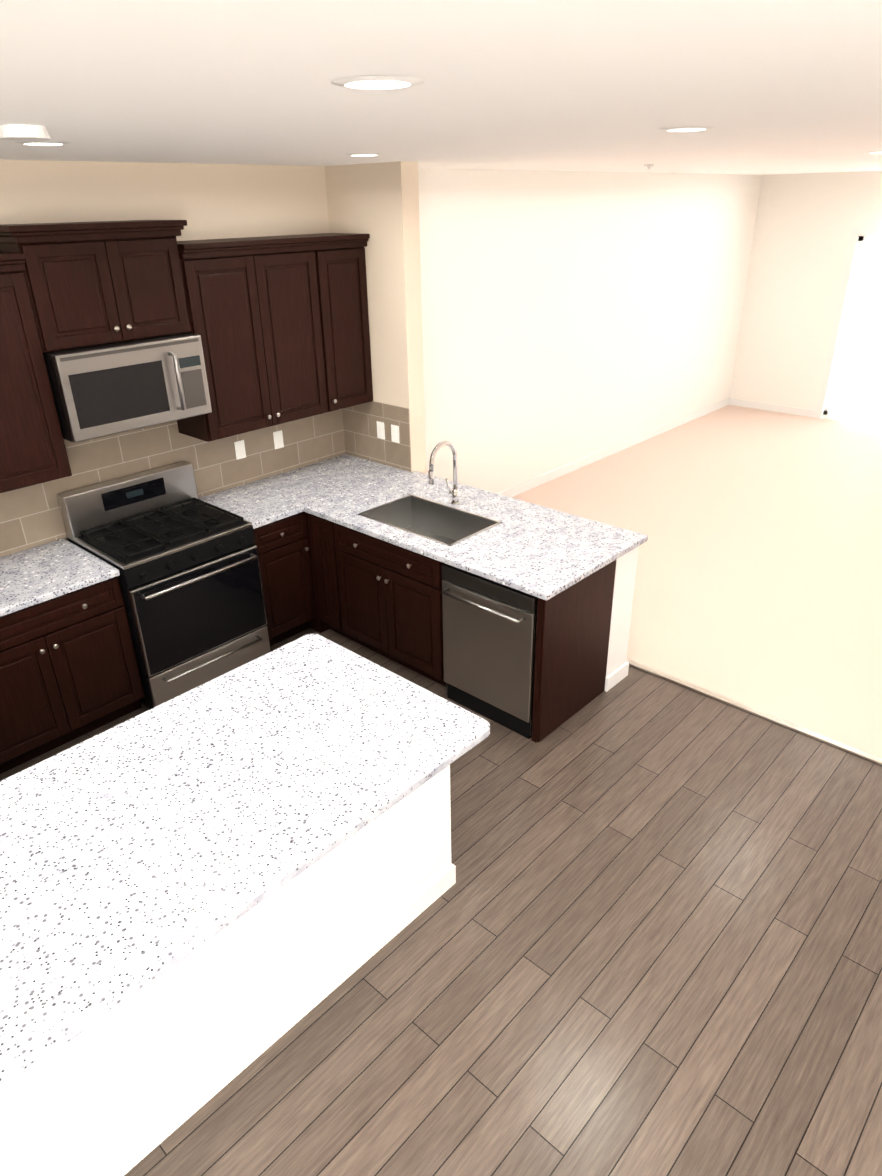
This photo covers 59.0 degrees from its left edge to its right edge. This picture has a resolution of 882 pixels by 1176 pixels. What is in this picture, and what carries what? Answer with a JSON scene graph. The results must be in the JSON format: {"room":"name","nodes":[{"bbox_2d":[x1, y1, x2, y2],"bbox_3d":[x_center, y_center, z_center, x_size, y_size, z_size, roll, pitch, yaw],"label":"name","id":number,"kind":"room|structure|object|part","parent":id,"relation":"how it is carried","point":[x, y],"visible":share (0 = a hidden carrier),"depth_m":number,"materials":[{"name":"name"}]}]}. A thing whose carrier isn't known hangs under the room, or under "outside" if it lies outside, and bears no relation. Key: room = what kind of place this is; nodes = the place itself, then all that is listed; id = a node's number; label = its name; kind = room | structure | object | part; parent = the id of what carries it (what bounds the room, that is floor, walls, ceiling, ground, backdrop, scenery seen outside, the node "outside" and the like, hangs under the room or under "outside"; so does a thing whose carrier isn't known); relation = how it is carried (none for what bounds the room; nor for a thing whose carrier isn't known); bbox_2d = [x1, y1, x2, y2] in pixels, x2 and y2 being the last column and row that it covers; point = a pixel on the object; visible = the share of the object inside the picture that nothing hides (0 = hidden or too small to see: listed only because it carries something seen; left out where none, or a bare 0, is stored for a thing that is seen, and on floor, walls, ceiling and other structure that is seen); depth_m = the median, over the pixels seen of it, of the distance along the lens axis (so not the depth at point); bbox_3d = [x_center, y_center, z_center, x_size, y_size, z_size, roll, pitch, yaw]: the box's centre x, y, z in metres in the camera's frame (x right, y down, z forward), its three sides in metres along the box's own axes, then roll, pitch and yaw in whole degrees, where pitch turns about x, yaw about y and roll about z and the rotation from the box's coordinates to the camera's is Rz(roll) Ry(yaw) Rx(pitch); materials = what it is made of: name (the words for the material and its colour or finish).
{"room":"kitchen","nodes":[
{"label":"kitchen","id":0,"kind":"room"},
{"bbox_2d":[325,161,425,473],"bbox_3d":[-0.405,-1.327,5.284,0.670,2.725,0.140,22,34,38],"label":"wall","id":1,"kind":"structure","parent":0,"point":[378,203],"depth_m":4.82,"materials":[{"name":"beige paint"}]},
{"bbox_2d":[0,160,761,492],"bbox_3d":[-0.486,-1.547,5.728,0.120,2.725,12.840,22,34,38],"label":"wall","id":2,"kind":"structure","parent":0,"point":[568,317],"depth_m":6.84,"materials":[{"name":"white paint"}]},
{"bbox_2d":[0,492,3,499],"bbox_3d":[-2.382,-0.849,3.398,0.340,0.990,0.476,22,34,38],"label":"upper cabinet","id":3,"kind":"object","parent":2,"relation":"attached to","point":[1,493],"depth_m":4.00,"materials":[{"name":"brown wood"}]},
{"bbox_2d":[0,260,79,495],"bbox_3d":[-2.137,-0.972,3.635,0.340,0.990,0.476,22,34,38],"label":"upper cabinet","id":4,"kind":"object","parent":2,"relation":"attached to","point":[34,452],"depth_m":3.64,"materials":[{"name":"brown wood"}]},
{"bbox_2d":[0,228,139,351],"bbox_3d":[-1.829,-1.446,3.780,0.340,0.499,0.447,22,34,38],"label":"upper cabinet","id":5,"kind":"object","parent":2,"relation":"attached to","point":[80,281],"depth_m":3.66,"materials":[{"name":"brown wood"}]},
{"bbox_2d":[43,333,211,442],"bbox_3d":[-1.655,-1.071,4.049,0.481,0.412,0.768,22,34,38],"label":"microwave","id":6,"kind":"object","parent":5,"relation":"attached to","point":[103,390],"visible":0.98,"depth_m":3.89,"materials":[{"name":"silver metal"}]},
{"bbox_3d":[-1.587,-0.966,3.874,0.003,0.257,0.480,22,34,38],"label":"glass","id":7,"kind":"part","parent":6,"relation":"part of","materials":[{"name":"black glass"}]},
{"bbox_3d":[-1.370,-1.069,4.045,0.055,0.302,0.020,22,34,38],"label":"handle","id":8,"kind":"part","parent":6,"relation":"part of","materials":[{"name":"silver metal"}]},
{"bbox_2d":[120,224,195,338],"bbox_3d":[-1.604,-1.559,3.997,0.340,0.499,0.447,22,34,38],"label":"upper cabinet","id":9,"kind":"object","parent":2,"relation":"attached to","point":[156,267],"depth_m":3.93,"materials":[{"name":"brown wood"}]},
{"bbox_3d":[-2.048,-1.396,3.237,0.710,0.182,4.708,22,34,38],"label":"crown","id":10,"kind":"part","parent":9,"relation":"part of","materials":[{"name":"brown wood"}]},
{"bbox_2d":[172,244,283,443],"bbox_3d":[-1.277,-1.402,4.465,0.340,0.990,0.496,22,34,38],"label":"upper cabinet","id":11,"kind":"object","parent":2,"relation":"attached to","point":[232,301],"depth_m":4.37,"materials":[{"name":"brown wood"}]},
{"bbox_2d":[248,240,339,427],"bbox_3d":[-0.997,-1.543,4.736,0.340,0.990,0.561,22,34,38],"label":"upper cabinet","id":12,"kind":"object","parent":2,"relation":"attached to","point":[279,325],"depth_m":4.67,"materials":[{"name":"brown wood"}]},
{"bbox_2d":[320,236,375,411],"bbox_3d":[-0.738,-1.672,4.986,0.340,0.990,0.463,22,34,38],"label":"upper cabinet","id":13,"kind":"object","parent":2,"relation":"attached to","point":[346,254],"depth_m":4.91,"materials":[{"name":"brown wood"}]},
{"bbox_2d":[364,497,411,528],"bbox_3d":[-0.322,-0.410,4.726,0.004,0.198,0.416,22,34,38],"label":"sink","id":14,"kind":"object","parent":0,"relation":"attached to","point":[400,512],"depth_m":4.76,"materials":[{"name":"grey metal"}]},
{"bbox_2d":[360,513,451,576],"bbox_3d":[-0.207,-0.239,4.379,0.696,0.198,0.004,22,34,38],"label":"countertop","id":15,"kind":"structure","parent":0,"relation":"attached to","point":[392,540],"depth_m":4.24,"materials":[{"name":"white stone"}]},
{"bbox_2d":[0,628,881,1175],"bbox_3d":[-0.429,1.751,2.277,6.340,0.100,6.170,22,34,38],"label":"floor","id":16,"kind":"structure","parent":0,"point":[642,936],"depth_m":2.78,"materials":[{"name":"brown wood"}]},
{"bbox_2d":[0,576,144,773],"bbox_3d":[-2.132,0.367,4.048,0.620,0.855,0.838,22,34,38],"label":"base cabinet","id":17,"kind":"object","parent":16,"relation":"on","point":[69,669],"depth_m":3.88,"materials":[{"name":"brown wood"}]},
{"bbox_2d":[0,536,119,615],"bbox_3d":[-2.134,-0.029,3.845,0.635,0.035,0.836,22,34,38],"label":"countertop","id":18,"kind":"structure","parent":17,"relation":"on","point":[41,573],"depth_m":3.89,"materials":[{"name":"white stone"}]},
{"bbox_2d":[57,461,270,708],"bbox_3d":[-1.524,-0.015,4.461,0.721,1.150,0.772,22,34,38],"label":"range","id":19,"kind":"object","parent":16,"relation":"on","point":[174,550],"visible":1,"depth_m":4.29,"materials":[{"name":"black metal"}]},
{"bbox_2d":[67,498,252,569],"bbox_3d":[-1.558,-0.323,4.336,0.645,0.024,0.772,22,34,38],"label":"cooktop","id":20,"kind":"object","parent":19,"relation":"in","point":[177,548],"depth_m":4.23,"materials":[{"name":"black metal"}]},
{"bbox_3d":[-1.326,-0.173,4.174,0.018,0.103,0.772,22,34,38],"label":"control panel","id":21,"kind":"part","parent":19,"relation":"part of","materials":[{"name":"black plastic"}]},
{"bbox_2d":[0,766,455,1175],"bbox_3d":[-0.901,1.041,2.649,0.826,0.855,1.924,22,34,38],"label":"kitchen island","id":22,"kind":"object","parent":16,"relation":"on","point":[109,1098],"depth_m":2.39,"materials":[{"name":"white painted wood"},{"name":"white granite"}]},
{"bbox_2d":[0,634,489,1093],"bbox_3d":[-0.834,0.672,2.389,1.000,0.035,1.940,22,34,38],"label":"island countertop","id":23,"kind":"structure","parent":22,"relation":"on","point":[127,849],"depth_m":2.34,"materials":[{"name":"white stone"}]},
{"bbox_2d":[254,516,307,645],"bbox_3d":[-1.177,-0.111,4.971,0.620,0.855,0.418,22,34,38],"label":"base cabinet","id":24,"kind":"object","parent":16,"relation":"on","point":[281,563],"depth_m":4.75,"materials":[{"name":"brown wood"}]},
{"bbox_2d":[198,452,407,531],"bbox_3d":[-0.889,-0.653,5.048,0.635,0.035,1.276,22,34,38],"label":"countertop","id":25,"kind":"structure","parent":24,"relation":"on","point":[269,499],"depth_m":4.99,"materials":[{"name":"white stone"}]},
{"bbox_2d":[296,512,329,632],"bbox_3d":[-0.762,-0.314,5.361,0.635,0.855,0.925,22,34,38],"label":"base cabinet","id":26,"kind":"object","parent":16,"relation":"on","point":[314,622],"depth_m":4.90,"materials":[{"name":"brown wood"}]},
{"bbox_2d":[309,513,363,633],"bbox_3d":[-0.485,-0.141,5.003,0.308,0.855,0.620,22,34,38],"label":"base cabinet","id":27,"kind":"object","parent":16,"relation":"on","point":[325,536],"depth_m":4.74,"materials":[{"name":"brown wood"}]},
{"bbox_2d":[304,471,447,524],"bbox_3d":[-0.378,-0.579,4.880,0.361,0.035,0.930,22,34,38],"label":"countertop","id":28,"kind":"structure","parent":27,"relation":"on","point":[345,508],"depth_m":4.79,"materials":[{"name":"white stone"}]},
{"bbox_2d":[332,541,495,686],"bbox_3d":[-0.102,0.090,4.727,0.861,0.675,0.620,22,34,38],"label":"base cabinet","id":29,"kind":"object","parent":16,"relation":"on","point":[392,608],"depth_m":4.47,"materials":[{"name":"brown wood"}]},
{"bbox_2d":[412,481,535,520],"bbox_3d":[0.200,-0.518,4.737,0.720,0.035,0.375,22,34,38],"label":"countertop","id":30,"kind":"structure","parent":29,"relation":"on","point":[469,499],"depth_m":4.69,"materials":[{"name":"white stone"}]},
{"bbox_2d":[428,441,459,504],"bbox_3d":[0.004,-0.663,4.545,0.094,0.403,0.248,22,34,38],"label":"faucet","id":31,"kind":"object","parent":30,"relation":"on","point":[455,500],"depth_m":4.56,"materials":[{"name":"silver metal"}]},
{"bbox_2d":[441,563,537,738],"bbox_3d":[0.407,0.247,4.213,0.592,0.835,0.647,22,34,38],"label":"dishwasher","id":32,"kind":"object","parent":16,"relation":"on","point":[489,637],"visible":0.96,"depth_m":4.00,"materials":[{"name":"silver metal"}]},
{"bbox_3d":[0.202,0.086,3.890,0.512,0.020,0.055,22,34,38],"label":"handle","id":33,"kind":"part","parent":32,"relation":"part of","materials":[{"name":"silver metal"}]},
{"bbox_2d":[527,549,637,696],"bbox_3d":[0.745,0.084,4.504,0.647,0.855,0.280,22,34,38],"label":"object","id":34,"kind":"object","parent":16,"relation":"on","point":[582,634],"depth_m":4.09,"materials":[{"name":"brown wood"}]},
{"bbox_2d":[432,505,647,600],"bbox_3d":[0.537,-0.217,4.120,0.725,0.035,0.930,22,34,38],"label":"countertop","id":35,"kind":"structure","parent":34,"relation":"on","point":[542,552],"depth_m":4.04,"materials":[{"name":"white stone"}]},
{"bbox_2d":[357,494,502,579],"bbox_3d":[-0.068,-0.311,4.513,0.724,0.203,0.444,22,34,38],"label":"sink","id":36,"kind":"object","parent":35,"relation":"in","point":[449,526],"depth_m":4.68,"materials":[{"name":"silver metal"}]},
{"bbox_2d":[627,659,881,764],"bbox_3d":[1.657,0.654,4.268,6.100,0.016,0.040,22,34,38],"label":"threshold strip","id":37,"kind":"object","parent":16,"relation":"on","point":[809,733],"depth_m":4.20,"materials":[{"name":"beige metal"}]},
{"bbox_2d":[0,0,881,174],"bbox_3d":[1.779,-1.907,3.197,6.340,0.100,12.840,22,34,38],"label":"ceiling","id":38,"kind":"structure","parent":0,"point":[765,87],"depth_m":1.49,"materials":[{"name":"white paint"}]},
{"bbox_2d":[0,124,50,140],"bbox_3d":[-1.139,-1.243,2.126,0.130,0.030,0.130,22,34,38],"label":"ceiling light","id":39,"kind":"object","parent":38,"relation":"attached to","point":[21,132],"visible":1,"depth_m":2.08,"materials":[{"name":"white"}]},
{"bbox_2d":[15,141,69,145],"bbox_3d":[-1.347,-1.509,2.639,0.245,0.005,0.204,22,34,38],"label":"recessed light","id":40,"kind":"object","parent":38,"relation":"in","point":[43,143],"depth_m":2.64,"materials":[{"name":"white plastic"}]},
{"bbox_3d":[-1.363,-1.524,2.671,0.123,0.003,0.123,1,27,4],"label":"recessed ceiling light lense","id":41,"kind":"part","parent":40,"relation":"part of","materials":[{"name":"white plastic"}]},
{"bbox_2d":[346,153,381,155],"bbox_3d":[-0.358,-2.008,3.602,0.186,0.005,0.150,22,34,38],"label":"recessed light","id":42,"kind":"object","parent":38,"relation":"in","point":[360,153],"depth_m":3.63,"materials":[{"name":"white plastic"}]},
{"bbox_2d":[331,75,424,88],"bbox_3d":[-0.116,-0.927,1.424,0.183,0.005,0.182,22,34,38],"label":"recessed light","id":43,"kind":"object","parent":38,"relation":"in","point":[412,81],"depth_m":1.43,"materials":[{"name":"white plastic"}]},
{"bbox_3d":[-0.118,-0.941,1.454,0.123,0.003,0.123,18,32,33],"label":"recessed ceiling light lense","id":44,"kind":"part","parent":43,"relation":"part of","materials":[{"name":"white plastic"}]},
{"bbox_2d":[659,126,713,131],"bbox_3d":[0.809,-1.507,2.552,0.188,0.005,0.222,22,34,38],"label":"recessed light","id":45,"kind":"object","parent":38,"relation":"in","point":[690,128],"depth_m":2.57,"materials":[{"name":"white plastic"}]},
{"bbox_3d":[0.819,-1.529,2.597,0.123,0.003,0.123,18,32,33],"label":"recessed ceiling light lense","id":46,"kind":"part","parent":45,"relation":"part of","materials":[{"name":"white plastic"}]},
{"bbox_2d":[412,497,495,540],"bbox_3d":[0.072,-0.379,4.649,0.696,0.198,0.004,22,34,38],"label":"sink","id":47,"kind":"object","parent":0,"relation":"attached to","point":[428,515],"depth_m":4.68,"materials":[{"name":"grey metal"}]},
{"bbox_2d":[511,405,881,757],"bbox_3d":[3.915,-0.429,6.471,6.340,0.112,6.670,22,34,38],"label":"floor carpet","id":48,"kind":"object","parent":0,"point":[758,581],"visible":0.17,"depth_m":6.06,"materials":[{"name":"beige carpet"}]},
{"bbox_2d":[730,171,881,427],"bbox_3d":[6.107,-2.797,7.984,6.100,2.725,0.120,22,34,38],"label":"wall","id":49,"kind":"structure","parent":0,"point":[806,224],"depth_m":9.35,"materials":[{"name":"white paint"}]},
{"bbox_2d":[823,236,881,422],"bbox_3d":[5.700,-2.692,8.444,2.600,2.020,0.060,22,34,38],"label":"window frame","id":50,"kind":"structure","parent":49,"relation":"in","point":[849,297],"depth_m":9.26,"materials":[{"name":"white"}]},
{"bbox_3d":[4.133,0.241,1.965,0.120,2.725,12.720,22,34,38],"label":"wall","id":51,"kind":"structure","parent":0,"visible":0},
{"bbox_2d":[497,398,730,496],"bbox_3d":[1.635,-1.386,8.251,0.012,0.090,6.540,22,34,38],"label":"baseboard","id":52,"kind":"structure","parent":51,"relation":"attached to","point":[553,474],"depth_m":8.39,"materials":[{"name":"white"}]},
{"bbox_2d":[730,398,816,417],"bbox_3d":[4.270,-2.323,10.030,1.090,0.090,0.012,22,34,38],"label":"baseboard","id":53,"kind":"structure","parent":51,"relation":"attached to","point":[736,402],"depth_m":10.01,"materials":[{"name":"white"}]},
{"label":"outside","id":54,"kind":"structure","parent":0,"visible":0},
{"bbox_2d":[815,229,881,418],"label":"window","id":55,"kind":"structure","parent":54,"point":[858,386],"depth_m":9.37,"materials":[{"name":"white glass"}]}
]}

